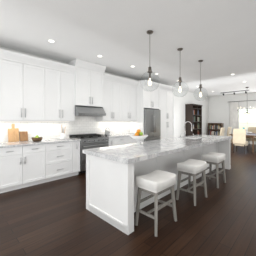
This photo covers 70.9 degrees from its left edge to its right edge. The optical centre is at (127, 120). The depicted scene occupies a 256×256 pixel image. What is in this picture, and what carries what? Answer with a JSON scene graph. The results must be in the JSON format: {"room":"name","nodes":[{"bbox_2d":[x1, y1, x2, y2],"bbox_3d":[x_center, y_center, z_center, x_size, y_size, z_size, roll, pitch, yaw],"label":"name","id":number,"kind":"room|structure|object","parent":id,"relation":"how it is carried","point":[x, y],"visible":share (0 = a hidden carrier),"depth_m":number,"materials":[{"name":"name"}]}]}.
{"room":"kitchen","nodes":[
{"label":"kitchen","id":0,"kind":"room"},
{"bbox_2d":[0,46,208,137],"bbox_3d":[-0.030,-0.100,6.771,0.150,3.000,15.600,0,0,45],"label":"wall","id":1,"kind":"structure","parent":0,"point":[179,107],"depth_m":9.66,"materials":[{"name":"paint"}]},
{"bbox_2d":[0,59,3,121],"bbox_3d":[-3.035,-0.615,3.365,0.347,1.230,1.032,0,0,45],"label":"upper cabinet","id":2,"kind":"object","parent":1,"relation":"attached to","point":[1,60],"depth_m":3.63,"materials":[{"name":"white wood"}]},
{"bbox_2d":[4,60,47,121],"bbox_3d":[-2.395,-0.615,4.014,0.347,1.230,1.036,0,0,45],"label":"upper cabinet","id":3,"kind":"object","parent":1,"relation":"attached to","point":[29,93],"depth_m":3.91,"materials":[{"name":"white wood"}]},
{"bbox_2d":[48,69,75,118],"bbox_3d":[-1.823,-0.615,4.594,0.347,1.230,0.832,0,0,45],"label":"upper cabinet","id":4,"kind":"object","parent":1,"relation":"attached to","point":[61,85],"depth_m":4.51,"materials":[{"name":"white wood"}]},
{"bbox_2d":[72,67,103,106],"bbox_3d":[-1.192,-0.910,5.199,0.397,1.020,0.910,0,0,45],"label":"upper cabinet","id":5,"kind":"object","parent":1,"relation":"attached to","point":[89,83],"depth_m":5.03,"materials":[{"name":"white wood"}]},
{"bbox_2d":[0,49,175,91],"bbox_3d":[-0.875,-1.414,5.273,0.742,0.366,7.580,0,0,45],"label":"crown molding","id":6,"kind":"structure","parent":5,"relation":"attached to","point":[69,67],"depth_m":4.67,"materials":[{"name":"white wood"}]},
{"bbox_2d":[75,105,105,115],"bbox_3d":[-1.143,-0.262,5.151,0.508,0.271,0.906,0,0,45],"label":"range hood","id":7,"kind":"object","parent":5,"relation":"attached to","point":[88,111],"visible":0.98,"depth_m":4.95,"materials":[{"name":"silver metal"}]},
{"bbox_2d":[96,80,123,118],"bbox_3d":[-0.597,-0.615,5.837,0.347,1.230,0.828,0,0,45],"label":"upper cabinet","id":8,"kind":"object","parent":1,"relation":"attached to","point":[113,107],"depth_m":5.73,"materials":[{"name":"white wood"}]},
{"bbox_2d":[124,84,135,118],"bbox_3d":[-0.100,-0.615,6.341,0.347,1.230,0.831,0,0,45],"label":"upper cabinet","id":9,"kind":"object","parent":1,"relation":"attached to","point":[129,91],"depth_m":6.25,"materials":[{"name":"white wood"}]},
{"bbox_2d":[137,85,157,108],"bbox_3d":[0.653,-0.835,6.884,0.657,0.790,0.928,0,0,45],"label":"upper cabinet","id":10,"kind":"object","parent":1,"relation":"attached to","point":[148,99],"depth_m":6.49,"materials":[{"name":"white wood"}]},
{"bbox_2d":[0,143,255,255],"bbox_3d":[2.373,1.460,4.401,6.900,0.120,15.900,0,0,45],"label":"floor","id":11,"kind":"structure","parent":0,"point":[54,218],"depth_m":2.44,"materials":[{"name":"brown wood"}]},
{"bbox_2d":[0,144,47,192],"bbox_3d":[-2.378,0.960,3.840,0.617,0.880,0.971,0,0,45],"label":"base cabinet","id":12,"kind":"object","parent":11,"relation":"on","point":[27,166],"depth_m":3.66,"materials":[{"name":"white wood"}]},
{"bbox_2d":[0,136,71,147],"bbox_3d":[-2.499,0.500,3.698,0.642,0.040,3.057,0,0,45],"label":"countertop","id":13,"kind":"structure","parent":12,"relation":"on","point":[20,144],"depth_m":3.89,"materials":[{"name":"white stone"}]},
{"bbox_2d":[8,124,18,141],"bbox_3d":[-2.556,0.279,4.017,0.080,0.396,0.210,0,0,45],"label":"cutting board","id":14,"kind":"object","parent":13,"relation":"on","point":[13,133],"visible":0.98,"depth_m":4.01,"materials":[{"name":"beige wood"}]},
{"bbox_2d":[19,131,27,140],"bbox_3d":[-2.414,0.369,4.171,0.064,0.216,0.170,0,0,45],"label":"cutting board","id":15,"kind":"object","parent":13,"relation":"on","point":[23,136],"visible":0.98,"depth_m":4.17,"materials":[{"name":"brown wood"}]},
{"bbox_2d":[32,135,42,141],"bbox_3d":[-2.079,0.409,4.115,0.230,0.140,0.230,0,0,45],"label":"fruit bowl","id":16,"kind":"object","parent":13,"relation":"on","point":[36,138],"visible":1,"depth_m":4.05,"materials":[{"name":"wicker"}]},
{"bbox_2d":[61,125,65,138],"bbox_3d":[-1.659,0.289,4.613,0.124,0.379,0.124,0,0,45],"label":"utensil crock","id":17,"kind":"object","parent":13,"relation":"on","point":[63,134],"visible":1,"depth_m":4.57,"materials":[{"name":"white ceramic"}]},
{"bbox_2d":[48,140,75,181],"bbox_3d":[-1.817,0.960,4.409,0.617,0.880,0.747,0,0,45],"label":"base cabinet","id":18,"kind":"object","parent":11,"relation":"on","point":[51,155],"depth_m":4.24,"materials":[{"name":"white wood"}]},
{"bbox_2d":[76,140,79,174],"bbox_3d":[-1.511,0.960,4.718,0.617,0.880,0.217,0,0,45],"label":"base cabinet","id":19,"kind":"object","parent":11,"relation":"on","point":[77,141],"depth_m":4.54,"materials":[{"name":"white wood"}]},
{"bbox_2d":[69,133,108,174],"bbox_3d":[-1.075,0.900,5.084,0.696,1.000,0.906,0,0,45],"label":"range","id":20,"kind":"object","parent":11,"relation":"on","point":[91,140],"visible":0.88,"depth_m":4.80,"materials":[{"name":"silver metal"}]},
{"bbox_2d":[107,136,115,145],"bbox_3d":[-0.716,0.960,5.525,0.617,0.880,0.217,0,0,45],"label":"base cabinet","id":21,"kind":"object","parent":11,"relation":"on","point":[112,142],"depth_m":5.36,"materials":[{"name":"white wood"}]},
{"bbox_2d":[116,136,131,144],"bbox_3d":[-0.410,0.960,5.835,0.617,0.880,0.748,0,0,45],"label":"base cabinet","id":22,"kind":"object","parent":11,"relation":"on","point":[120,140],"depth_m":5.66,"materials":[{"name":"white wood"}]},
{"bbox_2d":[108,132,134,139],"bbox_3d":[-0.243,0.500,5.986,0.642,0.040,1.537,0,0,45],"label":"countertop","id":23,"kind":"structure","parent":22,"relation":"on","point":[117,133],"depth_m":6.09,"materials":[{"name":"white stone"}]},
{"bbox_2d":[104,127,110,135],"bbox_3d":[-0.622,0.349,5.599,0.241,0.258,0.190,0,0,45],"label":"kettle","id":24,"kind":"object","parent":23,"relation":"on","point":[107,132],"visible":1,"depth_m":5.55,"materials":[{"name":"silver metal"}]},
{"bbox_2d":[144,109,160,141],"bbox_3d":[0.704,0.500,6.834,0.799,1.800,0.912,0,0,45],"label":"fridge","id":25,"kind":"object","parent":11,"relation":"on","point":[152,124],"visible":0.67,"depth_m":6.55,"materials":[{"name":"grey metal"}]},
{"bbox_2d":[135,170,176,236],"bbox_3d":[0.386,1.074,2.456,0.370,0.655,0.505,0,0,45],"label":"bar stool","id":26,"kind":"object","parent":11,"relation":"on","point":[155,183],"visible":1,"depth_m":2.36,"materials":[{"name":"leather"}]},
{"bbox_2d":[86,139,229,234],"bbox_3d":[1.138,0.961,4.032,0.974,0.880,4.220,0,0,45],"label":"kitchen island","id":27,"kind":"object","parent":11,"relation":"on","point":[112,172],"depth_m":2.65,"materials":[{"name":"white wood"}]},
{"bbox_2d":[82,135,231,162],"bbox_3d":[1.149,0.492,4.021,1.010,0.056,4.300,0,0,45],"label":"island countertop","id":28,"kind":"structure","parent":27,"relation":"on","point":[124,153],"depth_m":2.97,"materials":[{"name":"white stone"}]},
{"bbox_2d":[129,129,147,144],"bbox_3d":[0.202,0.318,3.481,0.380,0.292,0.380,0,0,45],"label":"fruit bowl","id":29,"kind":"object","parent":28,"relation":"on","point":[138,136],"visible":1,"depth_m":3.42,"materials":[{"name":"white ceramic"}]},
{"bbox_2d":[183,121,191,136],"bbox_3d":[1.661,0.245,4.964,0.259,0.438,0.116,0,0,45],"label":"faucet","id":30,"kind":"object","parent":28,"relation":"on","point":[184,127],"visible":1,"depth_m":4.99,"materials":[{"name":"silver metal"}]},
{"bbox_2d":[154,89,173,138],"bbox_3d":[1.363,0.085,7.605,0.657,2.630,1.096,0,0,45],"label":"tall cabinet","id":31,"kind":"object","parent":11,"relation":"on","point":[162,100],"depth_m":7.35,"materials":[{"name":"white wood"}]},
{"bbox_2d":[176,159,206,205],"bbox_3d":[1.144,1.074,3.225,0.370,0.655,0.505,0,0,45],"label":"bar stool","id":32,"kind":"object","parent":11,"relation":"on","point":[194,168],"visible":1,"depth_m":3.14,"materials":[{"name":"leather"}]},
{"bbox_2d":[185,104,202,135],"bbox_3d":[3.734,0.260,10.152,0.455,2.280,1.240,0,0,45],"label":"bookcase","id":33,"kind":"object","parent":11,"relation":"on","point":[193,114],"visible":0.79,"depth_m":9.96,"materials":[{"name":"brown wood"}]},
{"bbox_2d":[201,152,225,187],"bbox_3d":[1.903,1.074,3.994,0.370,0.655,0.505,0,0,45],"label":"bar stool","id":34,"kind":"object","parent":11,"relation":"on","point":[214,158],"visible":1,"depth_m":3.88,"materials":[{"name":"leather"}]},
{"bbox_2d":[208,123,223,135],"bbox_3d":[5.724,0.790,11.736,0.830,1.220,0.390,0,0,45],"label":"bookcase","id":35,"kind":"object","parent":11,"relation":"on","point":[213,128],"visible":0.54,"depth_m":11.70,"materials":[{"name":"brown wood"}]},
{"bbox_2d":[219,128,231,142],"bbox_3d":[4.800,0.881,8.777,0.550,1.040,0.500,0,0,45],"label":"dining chair","id":36,"kind":"object","parent":11,"relation":"on","point":[222,130],"visible":0.33,"depth_m":8.76,"materials":[{"name":"fabric"}]},
{"bbox_2d":[227,127,231,135],"bbox_3d":[5.615,0.881,9.603,0.550,1.040,0.500,0,0,45],"label":"dining chair","id":37,"kind":"object","parent":11,"relation":"on","point":[229,130],"visible":0.33,"depth_m":9.58,"materials":[{"name":"fabric"}]},
{"bbox_2d":[233,129,247,153],"bbox_3d":[4.864,0.881,7.780,0.500,1.040,0.550,0,0,45],"label":"dining chair","id":38,"kind":"object","parent":11,"relation":"on","point":[239,137],"visible":1,"depth_m":7.61,"materials":[{"name":"fabric"}]},
{"bbox_2d":[229,132,255,152],"bbox_3d":[5.738,1.020,8.667,1.000,0.760,2.000,0,0,45],"label":"dining table","id":39,"kind":"object","parent":11,"relation":"on","point":[251,135],"visible":0.6,"depth_m":7.84,"materials":[{"name":"brown wood"}]},
{"bbox_2d":[246,127,255,140],"bbox_3d":[6.612,0.881,9.553,0.500,1.040,0.550,0,0,45],"label":"dining chair","id":40,"kind":"object","parent":11,"relation":"on","point":[252,129],"visible":0.71,"depth_m":9.61,"materials":[{"name":"fabric"}]},
{"bbox_2d":[0,0,255,96],"bbox_3d":[2.373,-1.660,4.401,6.900,0.120,15.900,0,0,45],"label":"ceiling","id":41,"kind":"structure","parent":0,"point":[218,37],"depth_m":3.43,"materials":[{"name":"paint"}]},
{"bbox_2d":[140,30,159,90],"bbox_3d":[0.395,-1.060,3.248,0.360,1.079,0.360,0,0,45],"label":"pendant light","id":42,"kind":"object","parent":41,"relation":"hanging from","point":[149,32],"visible":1,"depth_m":3.23,"materials":[{"name":"clear glass"}]},
{"bbox_2d":[173,48,188,96],"bbox_3d":[1.167,-1.060,4.032,0.360,1.079,0.360,0,0,45],"label":"pendant light","id":43,"kind":"object","parent":41,"relation":"hanging from","point":[180,80],"visible":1,"depth_m":4.01,"materials":[{"name":"clear glass"}]},
{"bbox_2d":[193,60,207,100],"bbox_3d":[1.946,-1.060,4.822,0.360,1.079,0.360,0,0,45],"label":"pendant light","id":44,"kind":"object","parent":41,"relation":"hanging from","point":[200,85],"visible":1,"depth_m":4.81,"materials":[{"name":"clear glass"}]},
{"bbox_2d":[240,87,255,113],"bbox_3d":[5.738,-0.952,8.667,0.848,1.294,0.744,0,0,45],"label":"chandelier","id":45,"kind":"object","parent":41,"relation":"hanging from","point":[247,109],"depth_m":8.62,"materials":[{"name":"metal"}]},
{"bbox_2d":[209,93,255,141],"bbox_3d":[7.903,-0.100,10.008,6.600,3.000,0.150,0,0,45],"label":"wall","id":46,"kind":"structure","parent":0,"point":[219,109],"depth_m":11.53,"materials":[{"name":"paint"}]},
{"bbox_2d":[230,102,237,133],"bbox_3d":[6.545,0.130,11.102,0.470,2.500,0.081,0,0,45],"label":"window curtain","id":47,"kind":"object","parent":46,"relation":"attached to","point":[234,115],"depth_m":11.11,"materials":[{"name":"white fabric"}]},
{"bbox_2d":[238,107,255,131],"bbox_3d":[7.434,-0.050,10.386,2.140,1.480,0.130,0,0,45],"label":"window","id":48,"kind":"structure","parent":46,"relation":"in","point":[247,115],"depth_m":10.75,"materials":[{"name":"white wood"}]}
]}

